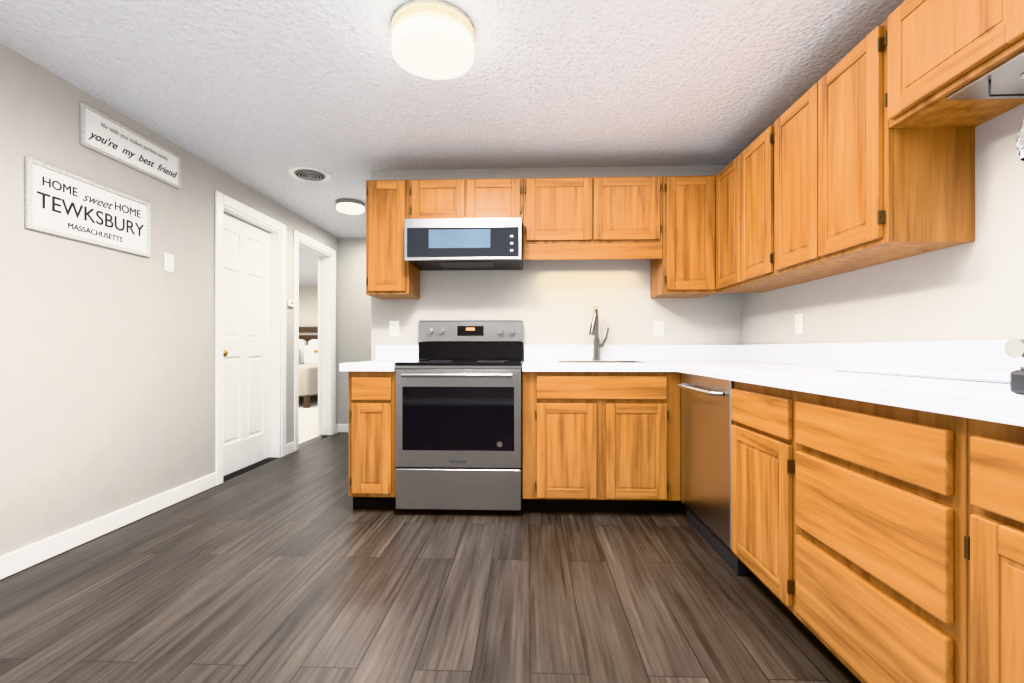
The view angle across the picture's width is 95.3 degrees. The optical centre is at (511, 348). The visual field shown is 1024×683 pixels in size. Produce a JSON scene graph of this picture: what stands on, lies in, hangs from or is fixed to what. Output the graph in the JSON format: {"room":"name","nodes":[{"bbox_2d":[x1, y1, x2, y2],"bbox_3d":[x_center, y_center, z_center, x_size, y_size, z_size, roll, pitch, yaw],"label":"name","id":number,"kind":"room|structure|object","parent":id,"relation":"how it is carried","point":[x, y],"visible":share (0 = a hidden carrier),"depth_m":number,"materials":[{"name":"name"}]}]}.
{"room":"kitchen","nodes":[
{"label":"kitchen","id":0,"kind":"room"},
{"bbox_2d":[0,43,337,555],"bbox_3d":[-2.227,-0.165,3.518,0.120,2.330,12.640,0,0,2],"label":"wall","id":1,"kind":"structure","parent":0,"point":[107,380],"depth_m":2.49,"materials":[{"name":"paint"}]},
{"bbox_2d":[25,156,150,257],"bbox_3d":[-2.197,-0.714,2.467,0.018,0.327,0.690,0,0,2],"label":"home sign","id":2,"kind":"object","parent":1,"relation":"attached to","point":[62,203],"visible":1,"depth_m":2.40,"materials":[{"name":"white wood"}]},
{"bbox_2d":[0,472,215,579],"bbox_3d":[-2.279,0.950,0.363,0.018,0.100,6.090,0,0,2],"label":"baseboard","id":3,"kind":"structure","parent":1,"relation":"attached to","point":[19,560],"depth_m":2.45,"materials":[{"name":"white wood"}]},
{"bbox_2d":[80,103,180,188],"bbox_3d":[-2.187,-1.153,2.719,0.018,0.215,0.672,0,0,2],"label":"sign","id":4,"kind":"object","parent":1,"relation":"attached to","point":[105,135],"visible":1,"depth_m":2.66,"materials":[{"name":"white"}]},
{"bbox_2d":[164,253,173,271],"bbox_3d":[-2.180,-0.550,2.971,0.014,0.115,0.072,0,0,2],"label":"switch plate","id":5,"kind":"object","parent":1,"relation":"attached to","point":[168,262],"visible":1,"depth_m":2.96,"materials":[{"name":"white plastic"}]},
{"bbox_2d":[223,213,269,475],"bbox_3d":[-2.255,-0.035,3.898,0.172,2.055,0.787,0,0,2],"label":"closet door","id":6,"kind":"structure","parent":1,"relation":"in","point":[246,344],"depth_m":3.92,"materials":[{"name":"white wood"}]},
{"bbox_2d":[215,190,285,485],"bbox_3d":[-2.204,-0.080,3.896,0.136,2.160,0.973,0,0,2],"label":"trim","id":7,"kind":"structure","parent":1,"relation":"attached to","point":[247,214],"depth_m":4.29,"materials":[{"name":"white wood"}]},
{"bbox_2d":[288,299,294,306],"bbox_3d":[-2.118,-0.440,4.475,0.022,0.070,0.100,0,0,2],"label":"thermostat","id":8,"kind":"object","parent":1,"relation":"attached to","point":[291,302],"visible":1,"depth_m":4.46,"materials":[{"name":"white plastic"}]},
{"bbox_2d":[294,230,335,451],"bbox_3d":[-2.161,-0.080,5.022,0.136,2.160,0.960,0,0,2],"label":"door frame","id":9,"kind":"structure","parent":1,"relation":"attached to","point":[328,343],"depth_m":5.41,"materials":[{"name":"white wood"}]},
{"bbox_2d":[314,257,320,434],"bbox_3d":[-2.365,-0.035,5.757,0.171,2.055,0.740,0,0,-21],"label":"bedroom door","id":10,"kind":"structure","parent":1,"relation":"in","point":[319,345],"depth_m":5.41,"materials":[{"name":"white wood"}]},
{"bbox_2d":[264,396,329,459],"bbox_3d":[-4.037,1.023,7.200,3.780,0.054,5.420,0,0,2],"label":"floor","id":11,"kind":"structure","parent":0,"point":[308,426],"depth_m":6.15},
{"bbox_2d":[299,327,317,407],"bbox_3d":[-4.219,0.270,8.836,1.670,1.460,1.905,0,0,2],"label":"bed","id":12,"kind":"object","parent":11,"relation":"on","point":[308,371],"visible":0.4,"depth_m":8.33,"materials":[{"name":"white fabric"}]},
{"bbox_2d":[299,286,317,395],"bbox_3d":[-3.935,-0.165,9.848,3.780,2.330,0.120,0,0,2],"label":"wall","id":13,"kind":"structure","parent":0,"point":[308,306],"depth_m":9.80,"materials":[{"name":"paint"}]},
{"bbox_2d":[338,238,370,423],"bbox_3d":[-1.465,-0.165,5.630,1.240,2.330,0.120,0,0,2],"label":"wall","id":14,"kind":"structure","parent":0,"point":[354,322],"depth_m":5.59,"materials":[{"name":"paint"}]},
{"bbox_2d":[336,424,347,432],"bbox_3d":[-1.548,0.950,5.559,1.080,0.100,0.030,0,0,2],"label":"baseboard","id":15,"kind":"structure","parent":14,"relation":"attached to","point":[340,428],"depth_m":5.58,"materials":[{"name":"white wood"}]},
{"bbox_2d":[0,433,852,682],"bbox_3d":[-0.275,1.025,1.442,3.940,0.050,8.400,0,0,2],"label":"floor","id":16,"kind":"structure","parent":0,"point":[295,567],"depth_m":1.85,"materials":[{"name":"brown wood"}]},
{"bbox_2d":[348,369,398,509],"bbox_3d":[-0.839,0.563,3.138,0.293,0.874,0.649,0,0,2],"label":"base cabinet","id":17,"kind":"object","parent":16,"relation":"on","point":[372,467],"visible":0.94,"depth_m":2.82,"materials":[{"name":"brown wood"}]},
{"bbox_2d":[339,345,418,371],"bbox_3d":[-0.859,0.052,3.128,0.333,0.165,0.670,0,0,2],"label":"countertop","id":18,"kind":"structure","parent":17,"relation":"on","point":[386,356],"depth_m":3.44,"materials":[{"name":"stone"}]},
{"bbox_2d":[395,320,522,513],"bbox_3d":[-0.311,0.398,3.073,0.759,1.205,0.727,0,0,2],"label":"range","id":19,"kind":"object","parent":16,"relation":"on","point":[458,415],"visible":0.98,"depth_m":2.78,"materials":[{"name":"metal"}]},
{"bbox_2d":[522,371,680,512],"bbox_3d":[0.543,0.563,3.085,0.938,0.874,0.649,0,0,2],"label":"base cabinet","id":20,"kind":"object","parent":16,"relation":"on","point":[601,441],"visible":0.9,"depth_m":2.77,"materials":[{"name":"brown wood"}]},
{"bbox_2d":[522,306,670,371],"bbox_3d":[0.513,-0.084,3.076,0.880,0.437,0.670,0,0,2],"label":"countertop","id":21,"kind":"structure","parent":20,"relation":"on","point":[597,357],"depth_m":3.37,"materials":[{"name":"stone"}]},
{"bbox_2d":[588,306,609,360],"bbox_3d":[0.608,-0.109,3.258,0.163,0.388,0.197,0,0,2],"label":"faucet","id":22,"kind":"object","parent":21,"relation":"on","point":[594,328],"depth_m":3.30,"materials":[{"name":"silver metal"}]},
{"bbox_2d":[671,339,1023,426],"bbox_3d":[1.244,0.052,1.722,0.683,0.165,3.318,0,0,2],"label":"countertop","id":23,"kind":"structure","parent":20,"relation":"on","point":[808,367],"depth_m":1.62,"materials":[{"name":"stone"}]},
{"bbox_2d":[834,368,1009,383],"bbox_3d":[1.381,0.079,1.378,0.325,0.012,0.810,0,0,2],"label":"glass cutting board","id":24,"kind":"object","parent":23,"relation":"on","point":[987,376],"visible":1,"depth_m":1.44,"materials":[{"name":"white glass"}]},
{"bbox_2d":[1004,339,1023,393],"bbox_3d":[1.215,-0.095,0.734,0.568,0.360,0.340,0,0,2],"label":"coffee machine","id":25,"kind":"object","parent":23,"relation":"on","point":[1013,348],"visible":1,"depth_m":0.87,"materials":[{"name":"plastic"}]},
{"bbox_2d":[677,373,750,576],"bbox_3d":[1.243,0.566,2.377,0.660,0.868,0.669,0,0,2],"label":"dishwasher","id":26,"kind":"object","parent":16,"relation":"on","point":[707,422],"visible":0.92,"depth_m":2.30,"materials":[{"name":"metal"}]},
{"bbox_2d":[731,381,819,647],"bbox_3d":[1.265,0.563,1.794,0.646,0.874,0.482,0,0,2],"label":"base cabinet","id":27,"kind":"object","parent":16,"relation":"on","point":[763,488],"visible":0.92,"depth_m":1.74,"materials":[{"name":"brown wood"}]},
{"bbox_2d":[796,391,967,682],"bbox_3d":[1.244,0.563,1.247,0.645,0.874,0.608,0,0,2],"label":"base cabinet","id":28,"kind":"object","parent":16,"relation":"on","point":[882,532],"visible":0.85,"depth_m":1.16,"materials":[{"name":"brown wood"}]},
{"bbox_2d":[964,418,1023,682],"bbox_3d":[1.216,0.563,0.513,0.646,0.874,0.858,0,0,2],"label":"base cabinet","id":29,"kind":"object","parent":16,"relation":"on","point":[994,547],"visible":0.9,"depth_m":0.88,"materials":[{"name":"brown wood"}]},
{"bbox_2d":[0,0,904,285],"bbox_3d":[-2.207,-1.360,3.517,7.960,0.060,12.640,0,0,2],"label":"ceiling","id":30,"kind":"structure","parent":0,"point":[262,96],"depth_m":2.30,"materials":[{"name":"white paint"}]},
{"bbox_2d":[288,166,330,181],"bbox_3d":[-1.535,-1.316,3.546,0.300,0.026,0.300,0,0,2],"label":"ceiling vent","id":31,"kind":"object","parent":30,"relation":"in","point":[310,174],"visible":1,"depth_m":3.52,"materials":[{"name":"white metal"}]},
{"bbox_2d":[336,198,364,213],"bbox_3d":[-1.468,-1.285,4.239,0.250,0.089,0.250,0,0,2],"label":"light","id":32,"kind":"object","parent":30,"relation":"attached to","point":[348,206],"visible":1,"depth_m":4.16,"materials":[{"name":"white glass"}]},
{"bbox_2d":[392,0,473,78],"bbox_3d":[-0.326,-1.263,1.934,0.336,0.132,0.336,0,0,2],"label":"ceiling light","id":33,"kind":"object","parent":30,"relation":"attached to","point":[432,39],"visible":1,"depth_m":1.84,"materials":[{"name":"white glass"}]},
{"bbox_2d":[371,165,740,361],"bbox_3d":[0.364,-0.165,3.479,2.820,2.330,0.120,0,0,2],"label":"wall","id":34,"kind":"structure","parent":0,"point":[550,302],"depth_m":3.42,"materials":[{"name":"paint"}]},
{"bbox_2d":[366,180,419,298],"bbox_3d":[-0.834,-0.754,3.293,0.292,0.772,0.339,0,0,2],"label":"upper cabinet","id":35,"kind":"object","parent":34,"relation":"attached to","point":[391,273],"visible":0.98,"depth_m":3.13,"materials":[{"name":"brown wood"}]},
{"bbox_2d":[390,321,398,335],"bbox_3d":[-0.873,-0.152,3.462,0.072,0.115,0.008,0,0,2],"label":"electrical outlet","id":36,"kind":"object","parent":34,"relation":"attached to","point":[394,328],"visible":1,"depth_m":3.46,"materials":[{"name":"white plastic"}]},
{"bbox_2d":[409,178,522,226],"bbox_3d":[-0.304,-0.990,3.273,0.766,0.300,0.339,0,0,2],"label":"upper cabinet","id":37,"kind":"object","parent":34,"relation":"attached to","point":[467,198],"visible":0.81,"depth_m":3.11,"materials":[{"name":"brown wood"}]},
{"bbox_2d":[404,217,522,270],"bbox_3d":[-0.306,-0.703,3.204,0.755,0.269,0.471,0,0,2],"label":"over-the-range microwave","id":38,"kind":"object","parent":37,"relation":"attached to","point":[435,244],"visible":1,"depth_m":2.97,"materials":[{"name":"metal"}]},
{"bbox_2d":[523,176,662,259],"bbox_3d":[0.540,-0.868,3.240,0.918,0.545,0.339,0,0,2],"label":"upper cabinet","id":39,"kind":"object","parent":34,"relation":"attached to","point":[591,218],"visible":1,"depth_m":3.08,"materials":[{"name":"brown wood"}]},
{"bbox_2d":[654,321,663,336],"bbox_3d":[1.066,-0.147,3.387,0.072,0.115,0.008,0,0,2],"label":"electrical outlet","id":40,"kind":"object","parent":34,"relation":"attached to","point":[658,328],"visible":1,"depth_m":3.38,"materials":[{"name":"white plastic"}]},
{"bbox_2d":[650,175,716,297],"bbox_3d":[1.176,-0.754,3.216,0.352,0.772,0.339,0,0,2],"label":"upper cabinet","id":41,"kind":"object","parent":34,"relation":"attached to","point":[684,266],"visible":0.98,"depth_m":3.05,"materials":[{"name":"brown wood"}]},
{"bbox_2d":[741,103,1023,344],"bbox_3d":[1.591,-0.165,0.269,0.120,2.330,6.440,0,0,2],"label":"wall","id":42,"kind":"structure","parent":0,"point":[974,290],"depth_m":1.72,"materials":[{"name":"paint"}]},
{"bbox_2d":[715,123,832,292],"bbox_3d":[1.468,-0.754,2.692,0.309,0.772,0.728,0,0,2],"label":"upper cabinet","id":43,"kind":"object","parent":42,"relation":"attached to","point":[745,213],"visible":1,"depth_m":2.60,"materials":[{"name":"brown wood"}]},
{"bbox_2d":[795,313,802,333],"bbox_3d":[1.618,-0.140,2.630,0.008,0.115,0.072,0,0,2],"label":"outlet","id":44,"kind":"object","parent":42,"relation":"attached to","point":[798,323],"visible":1,"depth_m":2.62,"materials":[{"name":"white plastic"}]},
{"bbox_2d":[773,18,974,274],"bbox_3d":[1.440,-0.754,1.962,0.309,0.772,0.728,0,0,2],"label":"upper cabinet","id":45,"kind":"object","parent":42,"relation":"attached to","point":[860,183],"visible":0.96,"depth_m":1.72,"materials":[{"name":"brown wood"}]},
{"bbox_2d":[885,0,1023,127],"bbox_3d":[1.408,-0.949,1.122,0.309,0.383,0.950,0,0,2],"label":"upper cabinet","id":46,"kind":"object","parent":42,"relation":"attached to","point":[939,51],"visible":0.98,"depth_m":1.42,"materials":[{"name":"brown wood"}]},
{"bbox_2d":[946,51,1023,160],"bbox_3d":[1.412,-0.623,1.087,0.242,0.267,0.620,0,0,2],"label":"glass rack","id":47,"kind":"object","parent":46,"relation":"hanging from","point":[1004,80],"visible":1,"depth_m":1.30,"materials":[{"name":"silver metal"}]}
]}

